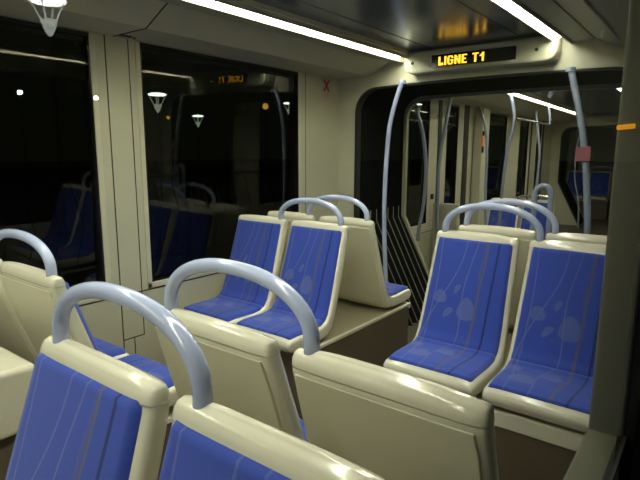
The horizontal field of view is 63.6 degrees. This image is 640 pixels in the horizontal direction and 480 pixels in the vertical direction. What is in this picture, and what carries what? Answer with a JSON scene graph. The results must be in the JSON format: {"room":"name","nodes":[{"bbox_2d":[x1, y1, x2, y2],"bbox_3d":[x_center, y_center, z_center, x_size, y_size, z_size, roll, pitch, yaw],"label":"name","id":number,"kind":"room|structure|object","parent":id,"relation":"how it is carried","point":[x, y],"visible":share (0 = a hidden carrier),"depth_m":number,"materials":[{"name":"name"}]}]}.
{"room":"tram interior","nodes":[
{"label":"tram interior","id":0,"kind":"room"},
{"bbox_2d":[0,15,337,365],"bbox_3d":[-1.626,0.026,2.164,0.100,2.210,5.800,8,12,37],"label":"wall","id":1,"kind":"structure","parent":0,"point":[103,319],"depth_m":2.85,"materials":[{"name":"beige plastic"}]},
{"bbox_2d":[0,16,110,304],"bbox_3d":[-1.590,-0.266,2.125,0.068,1.360,1.456,8,12,37],"label":"window","id":2,"kind":"structure","parent":1,"relation":"in","point":[52,186],"depth_m":2.48,"materials":[{"name":"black glass"}]},
{"bbox_2d":[113,3,167,36],"bbox_3d":[-0.875,-1.061,2.493,0.460,0.092,0.006,8,12,37],"label":"trim","id":3,"kind":"structure","parent":1,"relation":"attached to","point":[166,3],"depth_m":2.45,"materials":[{"name":"grey"}]},
{"bbox_2d":[79,34,305,353],"bbox_3d":[-1.602,0.074,2.121,0.003,2.030,5.750,8,12,37],"label":"trim","id":4,"kind":"structure","parent":1,"relation":"attached to","point":[103,34],"depth_m":2.81,"materials":[{"name":"grey"}]},
{"bbox_2d":[134,41,301,288],"bbox_3d":[-0.589,-0.484,3.412,0.068,1.360,1.386,8,12,37],"label":"window","id":5,"kind":"structure","parent":1,"relation":"in","point":[220,138],"depth_m":3.25,"materials":[{"name":"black glass"}]},
{"bbox_2d":[323,79,329,98],"bbox_3d":[0.051,-1.194,4.085,0.002,0.145,0.094,8,12,37],"label":"sticker","id":6,"kind":"object","parent":1,"relation":"attached to","point":[328,81],"visible":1,"depth_m":4.08,"materials":[{"name":"red"}]},
{"bbox_2d":[0,0,387,78],"bbox_3d":[-1.375,-0.980,1.766,0.605,0.170,5.750,8,12,37],"label":"ceiling","id":7,"kind":"structure","parent":0,"point":[178,27],"depth_m":2.66,"materials":[{"name":"beige plastic"}]},
{"bbox_2d":[253,0,542,51],"bbox_3d":[-0.671,-0.949,1.224,0.950,0.045,5.750,8,12,37],"label":"ceiling","id":8,"kind":"structure","parent":0,"point":[434,24],"depth_m":2.81,"materials":[{"name":"metal"}]},
{"bbox_2d":[337,38,624,217],"bbox_3d":[1.092,-0.266,3.675,2.400,2.190,0.050,8,12,37],"label":"wall","id":9,"kind":"structure","parent":0,"point":[593,53],"depth_m":3.89,"materials":[{"name":"beige plastic"}]},
{"bbox_2d":[158,0,397,62],"bbox_3d":[-1.181,-0.957,1.619,0.114,0.008,5.750,8,12,37],"label":"trim","id":10,"kind":"structure","parent":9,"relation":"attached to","point":[180,3],"depth_m":2.80,"materials":[{"name":"paint"}]},
{"bbox_2d":[209,0,398,56],"bbox_3d":[-1.041,-0.973,1.615,0.072,0.024,5.342,8,12,37],"label":"light strip","id":11,"kind":"object","parent":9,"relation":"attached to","point":[209,0],"visible":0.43,"depth_m":2.80,"materials":[{"name":"beige paint"}]},
{"bbox_2d":[182,0,572,62],"bbox_3d":[-0.671,-0.922,1.228,1.160,0.100,5.750,8,12,37],"label":"strip light","id":12,"kind":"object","parent":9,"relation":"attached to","point":[252,6],"depth_m":2.75,"materials":[{"name":"beige paint"}]},
{"bbox_2d":[297,0,521,49],"bbox_3d":[-0.671,-0.927,1.228,0.950,0.002,5.750,8,12,37],"label":"trim","id":13,"kind":"structure","parent":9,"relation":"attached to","point":[297,0],"depth_m":2.80,"materials":[{"name":"grey plastic"}]},
{"bbox_2d":[405,36,561,75],"bbox_3d":[1.045,-1.214,3.431,1.020,0.149,0.138,8,12,37],"label":"destination display","id":14,"kind":"object","parent":9,"relation":"attached to","point":[538,50],"visible":1,"depth_m":3.34,"materials":[{"name":"beige plastic"}]},
{"bbox_2d":[354,67,622,217],"bbox_3d":[1.093,-0.152,3.696,2.000,1.957,0.066,8,12,37],"label":"trim","id":15,"kind":"structure","parent":9,"relation":"attached to","point":[368,92],"depth_m":4.02,"materials":[{"name":"black rubber"}]},
{"bbox_2d":[501,0,559,36],"bbox_3d":[-0.198,-0.862,0.979,0.072,0.024,5.342,8,12,37],"label":"light strip","id":16,"kind":"object","parent":9,"relation":"attached to","point":[510,3],"visible":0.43,"depth_m":2.62,"materials":[{"name":"beige paint"}]},
{"bbox_2d":[520,0,594,40],"bbox_3d":[-0.161,-0.823,0.848,0.114,0.008,5.750,8,12,37],"label":"trim","id":17,"kind":"structure","parent":9,"relation":"attached to","point":[551,11],"depth_m":2.60,"materials":[{"name":"paint"}]},
{"bbox_2d":[581,0,625,47],"bbox_3d":[0.001,-0.701,0.680,0.016,0.016,5.650,8,12,37],"label":"trim","id":18,"kind":"structure","parent":9,"relation":"attached to","point":[589,6],"depth_m":2.28,"materials":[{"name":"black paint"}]},
{"bbox_2d":[412,99,588,272],"bbox_3d":[3.893,-1.222,9.537,0.104,2.210,11.140,7,12,35],"label":"wall","id":19,"kind":"structure","parent":0,"point":[511,169],"depth_m":7.35,"materials":[{"name":"beige plastic"}]},
{"bbox_2d":[406,100,431,229],"bbox_3d":[1.027,-0.807,5.545,0.068,1.385,0.566,7,12,35],"label":"window","id":20,"kind":"structure","parent":19,"relation":"in","point":[415,166],"depth_m":5.58,"materials":[{"name":"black glass"}]},
{"bbox_2d":[414,104,427,240],"bbox_3d":[0.994,-0.703,5.206,0.196,1.437,0.035,7,12,35],"label":"pole","id":21,"kind":"object","parent":19,"relation":"attached to","point":[415,106],"visible":0.88,"depth_m":5.15,"materials":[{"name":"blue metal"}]},
{"bbox_2d":[413,226,431,270],"bbox_3d":[1.123,0.140,5.780,0.021,0.520,0.760,7,12,35],"label":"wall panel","id":22,"kind":"structure","parent":19,"relation":"in","point":[424,244],"depth_m":5.87,"materials":[{"name":"beige paint"}]},
{"bbox_2d":[435,100,442,202],"bbox_3d":[1.368,-0.594,6.007,0.010,2.010,0.090,7,12,35],"label":"trim","id":23,"kind":"structure","parent":19,"relation":"attached to","point":[440,101],"depth_m":5.88,"materials":[{"name":"black rubber"}]},
{"bbox_2d":[443,104,459,203],"bbox_3d":[1.569,-0.932,6.285,0.068,1.385,0.416,7,12,35],"label":"window","id":24,"kind":"structure","parent":19,"relation":"in","point":[452,132],"depth_m":6.32,"materials":[{"name":"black glass"}]},
{"bbox_2d":[459,105,469,224],"bbox_3d":[1.857,-0.707,6.675,0.010,2.010,0.160,7,12,35],"label":"trim","id":25,"kind":"structure","parent":19,"relation":"attached to","point":[467,107],"depth_m":6.61,"materials":[{"name":"black rubber"}]},
{"bbox_2d":[487,113,507,199],"bbox_3d":[2.553,-1.179,7.624,0.068,1.325,1.056,7,12,35],"label":"window","id":26,"kind":"structure","parent":19,"relation":"in","point":[498,128],"depth_m":7.73,"materials":[{"name":"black glass"}]},
{"bbox_2d":[515,121,529,198],"bbox_3d":[3.431,-1.383,8.822,0.068,1.325,0.616,7,12,35],"label":"window","id":27,"kind":"structure","parent":19,"relation":"in","point":[524,128],"depth_m":8.90,"materials":[{"name":"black glass"}]},
{"bbox_2d":[526,119,532,199],"bbox_3d":[3.719,-1.137,9.216,0.010,2.010,0.080,7,12,35],"label":"trim","id":28,"kind":"structure","parent":19,"relation":"attached to","point":[531,119],"depth_m":9.15,"materials":[{"name":"black rubber"}]},
{"bbox_2d":[532,124,542,191],"bbox_3d":[4.032,-1.497,9.646,0.068,1.375,0.406,7,12,35],"label":"window","id":29,"kind":"structure","parent":19,"relation":"in","point":[540,125],"depth_m":9.67,"materials":[{"name":"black glass"}]},
{"bbox_2d":[538,121,544,199],"bbox_3d":[4.217,-1.252,9.895,0.010,2.010,0.140,7,12,35],"label":"trim","id":30,"kind":"structure","parent":19,"relation":"attached to","point":[543,121],"depth_m":9.83,"materials":[{"name":"black rubber"}]},
{"bbox_2d":[439,94,576,122],"bbox_3d":[2.921,-1.946,7.468,0.605,0.170,6.890,7,12,35],"label":"ceiling","id":31,"kind":"structure","parent":0,"point":[499,103],"depth_m":7.07,"materials":[{"name":"beige plastic"}]},
{"bbox_2d":[408,218,608,343],"bbox_3d":[3.265,0.379,6.663,2.500,0.080,18.700,8,12,37],"label":"floor","id":32,"kind":"structure","parent":0,"point":[598,227],"depth_m":9.83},
{"bbox_2d":[157,405,174,479],"bbox_3d":[-1.246,0.920,1.911,0.915,0.435,1.186,8,12,37],"label":"podium","id":33,"kind":"object","parent":32,"relation":"on","point":[169,421],"visible":0.02,"depth_m":1.99,"materials":[{"name":"beige plastic"}]},
{"bbox_2d":[0,346,33,479],"bbox_3d":[-1.351,0.540,1.721,0.875,0.362,0.425,8,12,37],"label":"housing","id":34,"kind":"object","parent":33,"relation":"on","point":[15,371],"visible":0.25,"depth_m":1.56,"materials":[{"name":"beige plastic"}]},
{"bbox_2d":[0,259,129,364],"bbox_3d":[-1.189,0.309,2.251,0.428,0.613,0.543,8,12,37],"label":"passenger seat","id":35,"kind":"object","parent":33,"relation":"on","point":[14,338],"visible":0.28,"depth_m":2.05,"materials":[{"name":"beige plastic"}]},
{"bbox_2d":[93,336,125,356],"bbox_3d":[-1.129,0.508,2.366,0.398,0.044,0.293,8,12,37],"label":"seat cushion","id":36,"kind":"object","parent":35,"relation":"on","point":[105,347],"depth_m":2.36,"materials":[{"name":"blue fabric"}]},
{"bbox_2d":[0,261,178,406],"bbox_3d":[-0.830,0.357,1.980,0.428,0.613,0.543,8,12,37],"label":"passenger seat","id":37,"kind":"object","parent":33,"relation":"on","point":[33,295],"visible":0.3,"depth_m":1.76,"materials":[{"name":"beige plastic"}]},
{"bbox_2d":[0,228,57,276],"bbox_3d":[-1.034,0.031,1.771,0.483,0.136,0.032,8,12,37],"label":"grab bar","id":38,"kind":"object","parent":37,"relation":"attached to","point":[49,261],"visible":0.98,"depth_m":1.66,"materials":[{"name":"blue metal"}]},
{"bbox_2d":[65,282,98,350],"bbox_3d":[-0.910,0.347,1.871,0.397,0.496,0.203,8,12,37],"label":"cushion","id":39,"kind":"object","parent":37,"relation":"on","point":[80,332],"depth_m":1.69,"materials":[{"name":"blue fabric"}]},
{"bbox_2d":[118,354,173,387],"bbox_3d":[-0.769,0.555,2.094,0.398,0.044,0.293,8,12,37],"label":"seat cushion","id":40,"kind":"object","parent":37,"relation":"on","point":[154,368],"depth_m":2.16,"materials":[{"name":"blue fabric"}]},
{"bbox_2d":[274,295,410,419],"bbox_3d":[-0.078,0.666,3.413,0.915,0.435,1.106,8,12,37],"label":"podium","id":41,"kind":"object","parent":32,"relation":"on","point":[362,332],"visible":0.23,"depth_m":3.20,"materials":[{"name":"beige plastic"}]},
{"bbox_2d":[183,214,287,323],"bbox_3d":[-0.514,0.180,3.122,0.428,0.613,0.543,8,12,37],"label":"passenger seat","id":42,"kind":"object","parent":41,"relation":"on","point":[259,240],"visible":0.77,"depth_m":3.15,"materials":[{"name":"blue fabric"}]},
{"bbox_2d":[184,295,262,321],"bbox_3d":[-0.576,0.405,3.080,0.398,0.044,0.293,8,12,37],"label":"seat cushion","id":43,"kind":"object","parent":42,"relation":"on","point":[228,308],"depth_m":3.05,"materials":[{"name":"blue fabric"}]},
{"bbox_2d":[219,219,280,306],"bbox_3d":[-0.434,0.135,3.220,0.397,0.496,0.203,8,12,37],"label":"cushion","id":44,"kind":"object","parent":42,"relation":"on","point":[257,242],"depth_m":3.19,"materials":[{"name":"blue fabric"}]},
{"bbox_2d":[267,211,315,273],"bbox_3d":[-0.050,0.079,3.719,0.428,0.613,0.543,8,12,37],"label":"passenger seat","id":45,"kind":"object","parent":41,"relation":"on","point":[289,216],"visible":0.12,"depth_m":3.47,"materials":[{"name":"beige plastic"}]},
{"bbox_2d":[236,220,348,352],"bbox_3d":[-0.155,0.227,2.850,0.428,0.613,0.543,8,12,37],"label":"passenger seat","id":46,"kind":"object","parent":41,"relation":"on","point":[313,263],"visible":0.85,"depth_m":2.88,"materials":[{"name":"blue fabric"}]},
{"bbox_2d":[237,308,322,339],"bbox_3d":[-0.216,0.453,2.808,0.398,0.044,0.293,8,12,37],"label":"seat cushion","id":47,"kind":"object","parent":46,"relation":"on","point":[276,323],"depth_m":2.76,"materials":[{"name":"blue fabric"}]},
{"bbox_2d":[272,225,341,322],"bbox_3d":[-0.074,0.182,2.949,0.397,0.496,0.203,8,12,37],"label":"cushion","id":48,"kind":"object","parent":46,"relation":"on","point":[312,263],"depth_m":2.91,"materials":[{"name":"blue fabric"}]},
{"bbox_2d":[278,197,343,225],"bbox_3d":[-0.061,-0.171,3.022,0.483,0.154,0.032,8,12,37],"label":"grab bar","id":49,"kind":"object","parent":46,"relation":"attached to","point":[324,203],"visible":0.98,"depth_m":2.98,"materials":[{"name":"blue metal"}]},
{"bbox_2d":[319,216,410,307],"bbox_3d":[0.309,0.126,3.447,0.428,0.613,0.543,8,12,37],"label":"passenger seat","id":50,"kind":"object","parent":41,"relation":"on","point":[362,280],"visible":0.84,"depth_m":3.26,"materials":[{"name":"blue plastic"}]},
{"bbox_2d":[306,195,369,220],"bbox_3d":[0.106,-0.207,3.237,0.483,0.154,0.032,8,12,37],"label":"grab bar","id":51,"kind":"object","parent":50,"relation":"attached to","point":[356,202],"visible":0.87,"depth_m":3.17,"materials":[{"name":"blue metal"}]},
{"bbox_2d":[385,282,407,295],"bbox_3d":[0.370,0.325,3.562,0.398,0.044,0.293,8,12,37],"label":"seat cushion","id":52,"kind":"object","parent":50,"relation":"on","point":[392,289],"depth_m":3.49,"materials":[{"name":"blue fabric"}]},
{"bbox_2d":[382,80,405,282],"bbox_3d":[0.557,-0.213,4.004,0.172,1.970,0.050,8,12,37],"label":"pole","id":53,"kind":"object","parent":32,"relation":"on","point":[401,82],"visible":0.77,"depth_m":3.98,"materials":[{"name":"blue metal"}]},
{"bbox_2d":[435,98,453,242],"bbox_3d":[1.334,-0.512,5.614,0.153,2.010,0.054,7,12,35],"label":"pole","id":54,"kind":"object","parent":32,"relation":"on","point":[449,99],"visible":0.73,"depth_m":5.58,"materials":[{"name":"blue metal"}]},
{"bbox_2d":[431,203,458,262],"bbox_3d":[1.417,0.009,5.892,0.300,0.860,0.040,7,12,35],"label":"screen","id":55,"kind":"object","parent":32,"relation":"on","point":[445,209],"visible":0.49,"depth_m":5.84,"materials":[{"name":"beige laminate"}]},
{"bbox_2d":[470,107,489,224],"bbox_3d":[2.139,-0.737,6.942,0.128,2.020,0.274,7,12,35],"label":"wall","id":56,"kind":"structure","parent":32,"relation":"on","point":[478,160],"depth_m":6.80,"materials":[{"name":"beige plastic"}]},
{"bbox_2d":[478,106,487,224],"bbox_3d":[2.042,-0.648,6.448,0.246,2.000,0.045,7,12,35],"label":"pole","id":57,"kind":"object","parent":32,"relation":"on","point":[479,107],"visible":0.75,"depth_m":6.37,"materials":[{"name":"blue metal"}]},
{"bbox_2d":[360,70,622,325],"bbox_3d":[1.347,-0.224,4.021,2.070,1.992,0.798,8,12,37],"label":"bellows","id":58,"kind":"object","parent":32,"relation":"on","point":[405,267],"visible":0.54,"depth_m":4.49,"materials":[{"name":"rubber"}]},
{"bbox_2d":[497,94,515,225],"bbox_3d":[2.182,-0.639,6.098,0.164,2.100,0.051,7,12,35],"label":"pole","id":59,"kind":"object","parent":32,"relation":"on","point":[509,95],"visible":0.73,"depth_m":6.02,"materials":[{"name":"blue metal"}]},
{"bbox_2d":[516,118,549,125],"bbox_3d":[2.748,-1.516,6.629,0.028,0.030,1.750,7,12,35],"label":"rail","id":60,"kind":"object","parent":59,"relation":"attached to","point":[519,119],"visible":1,"depth_m":6.53,"materials":[{"name":"silver metal"}]},
{"bbox_2d":[475,329,584,479],"bbox_3d":[0.970,0.803,2.574,0.872,0.453,1.181,8,12,37],"label":"podium","id":61,"kind":"object","parent":32,"relation":"on","point":[528,448],"visible":0.02,"depth_m":1.96,"materials":[{"name":"brown plastic"}]},
{"bbox_2d":[383,230,519,396],"bbox_3d":[0.605,0.298,2.342,0.428,0.613,0.543,8,12,37],"label":"passenger seat","id":62,"kind":"object","parent":61,"relation":"on","point":[459,343],"visible":0.96,"depth_m":2.38,"materials":[{"name":"blue fabric"}]},
{"bbox_2d":[389,336,495,381],"bbox_3d":[0.543,0.523,2.300,0.398,0.044,0.293,8,12,37],"label":"seat cushion","id":63,"kind":"object","parent":62,"relation":"on","point":[445,358],"depth_m":2.26,"materials":[{"name":"blue fabric"}]},
{"bbox_2d":[418,237,512,356],"bbox_3d":[0.685,0.253,2.440,0.397,0.496,0.203,8,12,37],"label":"cushion","id":64,"kind":"object","parent":62,"relation":"on","point":[467,304],"depth_m":2.42,"materials":[{"name":"blue fabric"}]},
{"bbox_2d":[442,203,543,241],"bbox_3d":[0.806,-0.093,2.431,0.483,0.164,0.032,8,12,37],"label":"grab bar","id":65,"kind":"object","parent":62,"relation":"on","point":[533,220],"visible":1,"depth_m":2.39,"materials":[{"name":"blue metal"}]},
{"bbox_2d":[458,224,535,328],"bbox_3d":[1.069,0.197,2.938,0.428,0.613,0.543,8,12,37],"label":"passenger seat","id":66,"kind":"object","parent":61,"relation":"on","point":[525,237],"visible":0.19,"depth_m":2.68,"materials":[{"name":"beige plastic"}]},
{"bbox_2d":[464,199,558,233],"bbox_3d":[0.973,-0.130,2.646,0.483,0.164,0.032,8,12,37],"label":"grab bar","id":67,"kind":"object","parent":66,"relation":"on","point":[515,202],"visible":0.86,"depth_m":2.58,"materials":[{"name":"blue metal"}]},
{"bbox_2d":[482,240,605,432],"bbox_3d":[0.962,0.345,2.072,0.428,0.613,0.543,8,12,37],"label":"passenger seat","id":68,"kind":"object","parent":61,"relation":"on","point":[547,373],"visible":0.79,"depth_m":2.14,"materials":[{"name":"blue fabric"}]},
{"bbox_2d":[488,359,592,414],"bbox_3d":[0.900,0.570,2.030,0.398,0.044,0.293,8,12,37],"label":"seat cushion","id":69,"kind":"object","parent":68,"relation":"on","point":[562,388],"depth_m":2.01,"materials":[{"name":"blue fabric"}]},
{"bbox_2d":[511,247,604,377],"bbox_3d":[1.042,0.300,2.171,0.397,0.496,0.203,8,12,37],"label":"cushion","id":70,"kind":"object","parent":68,"relation":"on","point":[556,326],"depth_m":2.18,"materials":[{"name":"blue fabric"}]},
{"bbox_2d":[546,232,606,244],"bbox_3d":[1.426,0.244,2.669,0.428,0.613,0.543,8,12,37],"label":"passenger seat","id":71,"kind":"object","parent":61,"relation":"on","point":[573,237],"visible":0.02,"depth_m":2.44,"materials":[{"name":"beige plastic"}]},
{"bbox_2d":[534,110,540,185],"bbox_3d":[3.189,-0.884,7.695,0.145,2.050,0.051,7,12,35],"label":"pole","id":72,"kind":"object","parent":32,"relation":"on","point":[535,111],"visible":0.64,"depth_m":7.58,"materials":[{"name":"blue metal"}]},
{"bbox_2d":[529,183,553,239],"bbox_3d":[1.348,0.281,3.217,0.150,1.268,0.056,8,12,37],"label":"rail","id":73,"kind":"object","parent":32,"relation":"on","point":[540,186],"visible":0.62,"depth_m":3.11,"materials":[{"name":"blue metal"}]},
{"bbox_2d":[565,67,590,233],"bbox_3d":[1.528,-0.048,3.149,0.226,1.943,0.055,8,12,37],"label":"pole","id":74,"kind":"object","parent":32,"relation":"on","point":[571,71],"visible":0.51,"depth_m":3.03,"materials":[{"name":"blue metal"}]},
{"bbox_2d":[575,147,590,160],"bbox_3d":[1.544,-0.504,3.028,0.080,0.084,0.006,8,12,37],"label":"notice","id":75,"kind":"object","parent":74,"relation":"attached to","point":[582,153],"visible":1,"depth_m":3.02,"materials":[{"name":"red"}]},
{"bbox_2d":[574,117,586,227],"bbox_3d":[4.938,-1.274,9.851,0.184,2.100,0.045,7,12,35],"label":"pole","id":76,"kind":"object","parent":32,"relation":"on","point":[584,117],"visible":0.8,"depth_m":9.90,"materials":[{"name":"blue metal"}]},
{"bbox_2d":[560,126,616,224],"bbox_3d":[5.877,-1.271,10.202,2.070,1.992,0.700,7,12,35],"label":"bellows","id":77,"kind":"object","parent":32,"relation":"on","point":[567,133],"visible":0.49,"depth_m":10.78,"materials":[{"name":"fabric"}]},
{"bbox_2d":[576,198,610,219],"bbox_3d":[6.043,-0.731,11.699,0.902,0.423,0.716,7,12,35],"label":"podium","id":78,"kind":"object","parent":32,"relation":"on","point":[600,209],"visible":0.28,"depth_m":11.27,"materials":[{"name":"brown plastic"}]},
{"bbox_2d":[567,171,582,198],"bbox_3d":[5.715,-1.235,11.548,0.428,0.613,0.543,7,12,35],"label":"passenger seat","id":79,"kind":"object","parent":78,"relation":"on","point":[579,178],"visible":0.42,"depth_m":11.64,"materials":[{"name":"blue fabric"}]},
{"bbox_2d":[590,171,610,200],"bbox_3d":[6.079,-1.190,11.289,0.428,0.613,0.543,7,12,35],"label":"passenger seat","id":80,"kind":"object","parent":78,"relation":"on","point":[599,180],"visible":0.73,"depth_m":11.35,"materials":[{"name":"blue fabric"}]},
{"bbox_2d":[591,194,606,196],"bbox_3d":[6.020,-0.964,11.245,0.398,0.044,0.293,7,12,35],"label":"seat cushion","id":81,"kind":"object","parent":80,"relation":"on","point":[592,195],"depth_m":11.17,"materials":[{"name":"blue fabric"}]},
{"bbox_2d":[590,173,609,194],"bbox_3d":[6.157,-1.235,11.389,0.397,0.496,0.203,7,12,35],"label":"cushion","id":82,"kind":"object","parent":80,"relation":"on","point":[599,182],"depth_m":11.37,"materials":[{"name":"blue fabric"}]},
{"bbox_3d":[-0.176,1.052,1.101,0.872,0.453,1.186,8,12,37],"label":"podium","id":83,"kind":"object","parent":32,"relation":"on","visible":0},
{"bbox_2d":[5,335,169,479],"bbox_3d":[-0.575,0.550,0.851,0.428,0.613,0.543,8,12,37],"label":"passenger seat","id":84,"kind":"object","parent":83,"relation":"on","point":[88,413],"visible":0.95,"depth_m":0.93,"materials":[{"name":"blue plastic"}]},
{"bbox_2d":[52,281,213,409],"bbox_3d":[-0.361,0.161,0.931,0.483,0.164,0.032,8,12,37],"label":"grab bar","id":85,"kind":"object","parent":84,"relation":"on","point":[188,348],"visible":0.98,"depth_m":0.84,"materials":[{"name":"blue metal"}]},
{"bbox_2d":[155,308,307,441],"bbox_3d":[-0.106,0.450,1.444,0.428,0.613,0.543,8,12,37],"label":"passenger seat","id":86,"kind":"object","parent":83,"relation":"on","point":[248,373],"visible":0.28,"depth_m":1.16,"materials":[{"name":"beige plastic"}]},
{"bbox_2d":[164,258,319,354],"bbox_3d":[-0.195,0.124,1.145,0.483,0.164,0.032,8,12,37],"label":"grab bar","id":87,"kind":"object","parent":86,"relation":"on","point":[279,287],"visible":0.98,"depth_m":1.07,"materials":[{"name":"grey metal"}]},
{"bbox_2d":[280,354,305,440],"bbox_3d":[-0.186,0.440,1.336,0.397,0.496,0.203,8,12,37],"label":"cushion","id":88,"kind":"object","parent":86,"relation":"on","point":[290,423],"depth_m":1.14,"materials":[{"name":"blue fabric"}]},
{"bbox_2d":[299,418,307,441],"bbox_3d":[-0.046,0.649,1.559,0.398,0.044,0.293,8,12,37],"label":"seat cushion","id":89,"kind":"object","parent":86,"relation":"on","point":[302,422],"depth_m":1.68,"materials":[{"name":"blue fabric"}]},
{"bbox_2d":[159,395,386,479],"bbox_3d":[-0.218,0.597,0.581,0.428,0.613,0.543,8,12,37],"label":"passenger seat","id":90,"kind":"object","parent":83,"relation":"on","point":[215,441],"visible":0.94,"depth_m":0.73,"materials":[{"name":"beige plastic"}]},
{"bbox_2d":[159,420,291,479],"bbox_3d":[-0.138,0.552,0.679,0.397,0.496,0.203,8,12,37],"label":"cushion","id":91,"kind":"object","parent":90,"relation":"on","point":[195,449],"depth_m":0.74,"materials":[{"name":"blue fabric"}]},
{"bbox_2d":[292,348,499,479],"bbox_3d":[0.259,0.498,1.168,0.428,0.613,0.543,8,12,37],"label":"passenger seat","id":92,"kind":"object","parent":83,"relation":"on","point":[392,424],"visible":0.95,"depth_m":0.91,"materials":[{"name":"beige plastic"}]},
{"bbox_3d":[2.831,0.122,7.378,0.892,0.183,0.816,7,12,35],"label":"podium","id":93,"kind":"object","parent":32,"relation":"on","visible":0},
{"bbox_2d":[487,198,519,227],"bbox_3d":[2.531,-0.270,7.287,0.428,0.613,0.543,7,12,35],"label":"passenger seat","id":94,"kind":"object","parent":93,"relation":"on","point":[508,219],"visible":0.18,"depth_m":7.37,"materials":[{"name":"blue fabric"}]},
{"bbox_2d":[488,205,517,227],"bbox_3d":[2.608,-0.315,7.388,0.397,0.496,0.203,7,12,35],"label":"cushion","id":95,"kind":"object","parent":94,"relation":"on","point":[508,219],"depth_m":7.36,"materials":[{"name":"blue fabric"}]},
{"bbox_2d":[519,199,554,239],"bbox_3d":[2.904,-0.224,7.022,0.428,0.613,0.543,7,12,35],"label":"passenger seat","id":96,"kind":"object","parent":93,"relation":"on","point":[524,224],"visible":0.21,"depth_m":7.12,"materials":[{"name":"blue fabric"}]},
{"bbox_2d":[517,195,547,198],"bbox_3d":[2.999,-0.591,7.196,0.493,0.082,0.033,7,12,35],"label":"grab bar","id":97,"kind":"object","parent":96,"relation":"on","point":[519,196],"visible":0.7,"depth_m":7.22,"materials":[{"name":"silver metal"}]},
{"bbox_2d":[520,202,547,237],"bbox_3d":[2.981,-0.269,7.123,0.397,0.496,0.203,7,12,35],"label":"cushion","id":98,"kind":"object","parent":96,"relation":"on","point":[524,224],"depth_m":7.12,"materials":[{"name":"blue fabric"}]},
{"bbox_2d":[401,83,621,277],"bbox_3d":[1.608,-0.382,4.359,2.400,2.190,0.081,7,12,35],"label":"wall","id":99,"kind":"structure","parent":0,"point":[415,101],"depth_m":4.68,"materials":[{"name":"paint"}]},
{"bbox_2d":[529,88,620,114],"bbox_3d":[3.640,-1.918,6.946,0.950,0.045,6.890,7,12,35],"label":"ceiling","id":100,"kind":"structure","parent":0,"point":[597,100],"depth_m":6.98,"materials":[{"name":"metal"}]},
{"bbox_2d":[547,114,618,225],"bbox_3d":[5.649,-1.316,9.874,2.400,2.190,0.080,7,12,35],"label":"wall","id":101,"kind":"structure","parent":0,"point":[562,211],"depth_m":10.44,"materials":[{"name":"beige plastic"}]},
{"bbox_2d":[499,94,575,116],"bbox_3d":[3.119,-1.923,7.327,0.116,0.008,6.890,7,12,35],"label":"trim","id":102,"kind":"structure","parent":101,"relation":"attached to","point":[506,95],"depth_m":7.28,"materials":[{"name":"paint"}]},
{"bbox_2d":[512,88,620,117],"bbox_3d":[3.640,-1.891,6.950,1.160,0.100,6.890,7,12,35],"label":"strip light","id":103,"kind":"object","parent":101,"relation":"attached to","point":[529,95],"depth_m":7.07,"materials":[{"name":"beige paint"}]},
{"bbox_2d":[558,125,616,222],"bbox_3d":[5.653,-1.202,9.899,2.000,1.957,0.107,7,12,35],"label":"trim","id":104,"kind":"structure","parent":101,"relation":"attached to","point":[566,129],"depth_m":10.38,"materials":[{"name":"black rubber"}]},
{"bbox_2d":[585,115,618,123],"bbox_3d":[5.587,-2.262,9.665,1.150,0.155,0.070,7,12,35],"label":"housing","id":105,"kind":"object","parent":101,"relation":"attached to","point":[605,119],"visible":0.47,"depth_m":9.78,"materials":[{"name":"beige plastic"}]},
{"bbox_2d":[563,429,618,479],"bbox_3d":[-0.355,0.417,-0.101,0.095,2.210,3.700,8,12,37],"label":"wall","id":106,"kind":"structure","parent":0,"point":[574,470],"depth_m":1.27,"materials":[{"name":"paint"}]},
{"bbox_2d":[580,0,639,479],"bbox_3d":[-0.042,0.040,0.168,0.020,1.385,2.800,8,12,37],"label":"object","id":107,"kind":"structure","parent":106,"relation":"in","point":[606,438],"depth_m":0.98,"materials":[{"name":"clear glass"}]},
{"bbox_2d":[566,127,615,218],"bbox_3d":[6.118,-1.424,10.513,2.400,2.190,0.120,7,12,35],"label":"wall","id":108,"kind":"structure","parent":0,"point":[605,127],"depth_m":11.04,"materials":[{"name":"paint"}]},
{"bbox_2d":[554,0,629,48],"bbox_3d":[0.034,-0.795,0.702,0.605,0.170,5.750,8,12,37],"label":"ceiling","id":109,"kind":"structure","parent":0,"point":[615,13],"depth_m":2.32,"materials":[{"name":"beige plastic"}]},
{"bbox_2d":[588,127,616,197],"bbox_3d":[8.162,-1.902,13.301,2.540,2.200,0.060,7,12,35],"label":"wall","id":110,"kind":"structure","parent":0,"point":[602,141],"depth_m":13.67,"materials":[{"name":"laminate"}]},
{"bbox_3d":[1.418,0.034,2.162,0.075,2.210,2.100,8,12,37],"label":"wall","id":111,"kind":"structure","parent":0,"visible":0},
{"bbox_2d":[588,0,638,467],"bbox_3d":[0.784,-0.119,1.302,0.084,1.500,0.038,8,12,37],"label":"trim","id":112,"kind":"structure","parent":111,"relation":"attached to","point":[627,79],"depth_m":1.30,"materials":[{"name":"paint"}]},
{"bbox_2d":[617,124,628,129],"bbox_3d":[0.753,-0.278,1.269,0.040,0.015,0.006,8,12,37],"label":"bar","id":113,"kind":"object","parent":111,"relation":"attached to","point":[625,126],"visible":0.56,"depth_m":1.27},
{"bbox_2d":[619,311,639,479],"bbox_3d":[1.460,0.020,2.128,0.026,2.250,2.098,8,12,37],"label":"trim","id":114,"kind":"structure","parent":111,"relation":"attached to","point":[630,459],"depth_m":1.37,"materials":[{"name":"black"}]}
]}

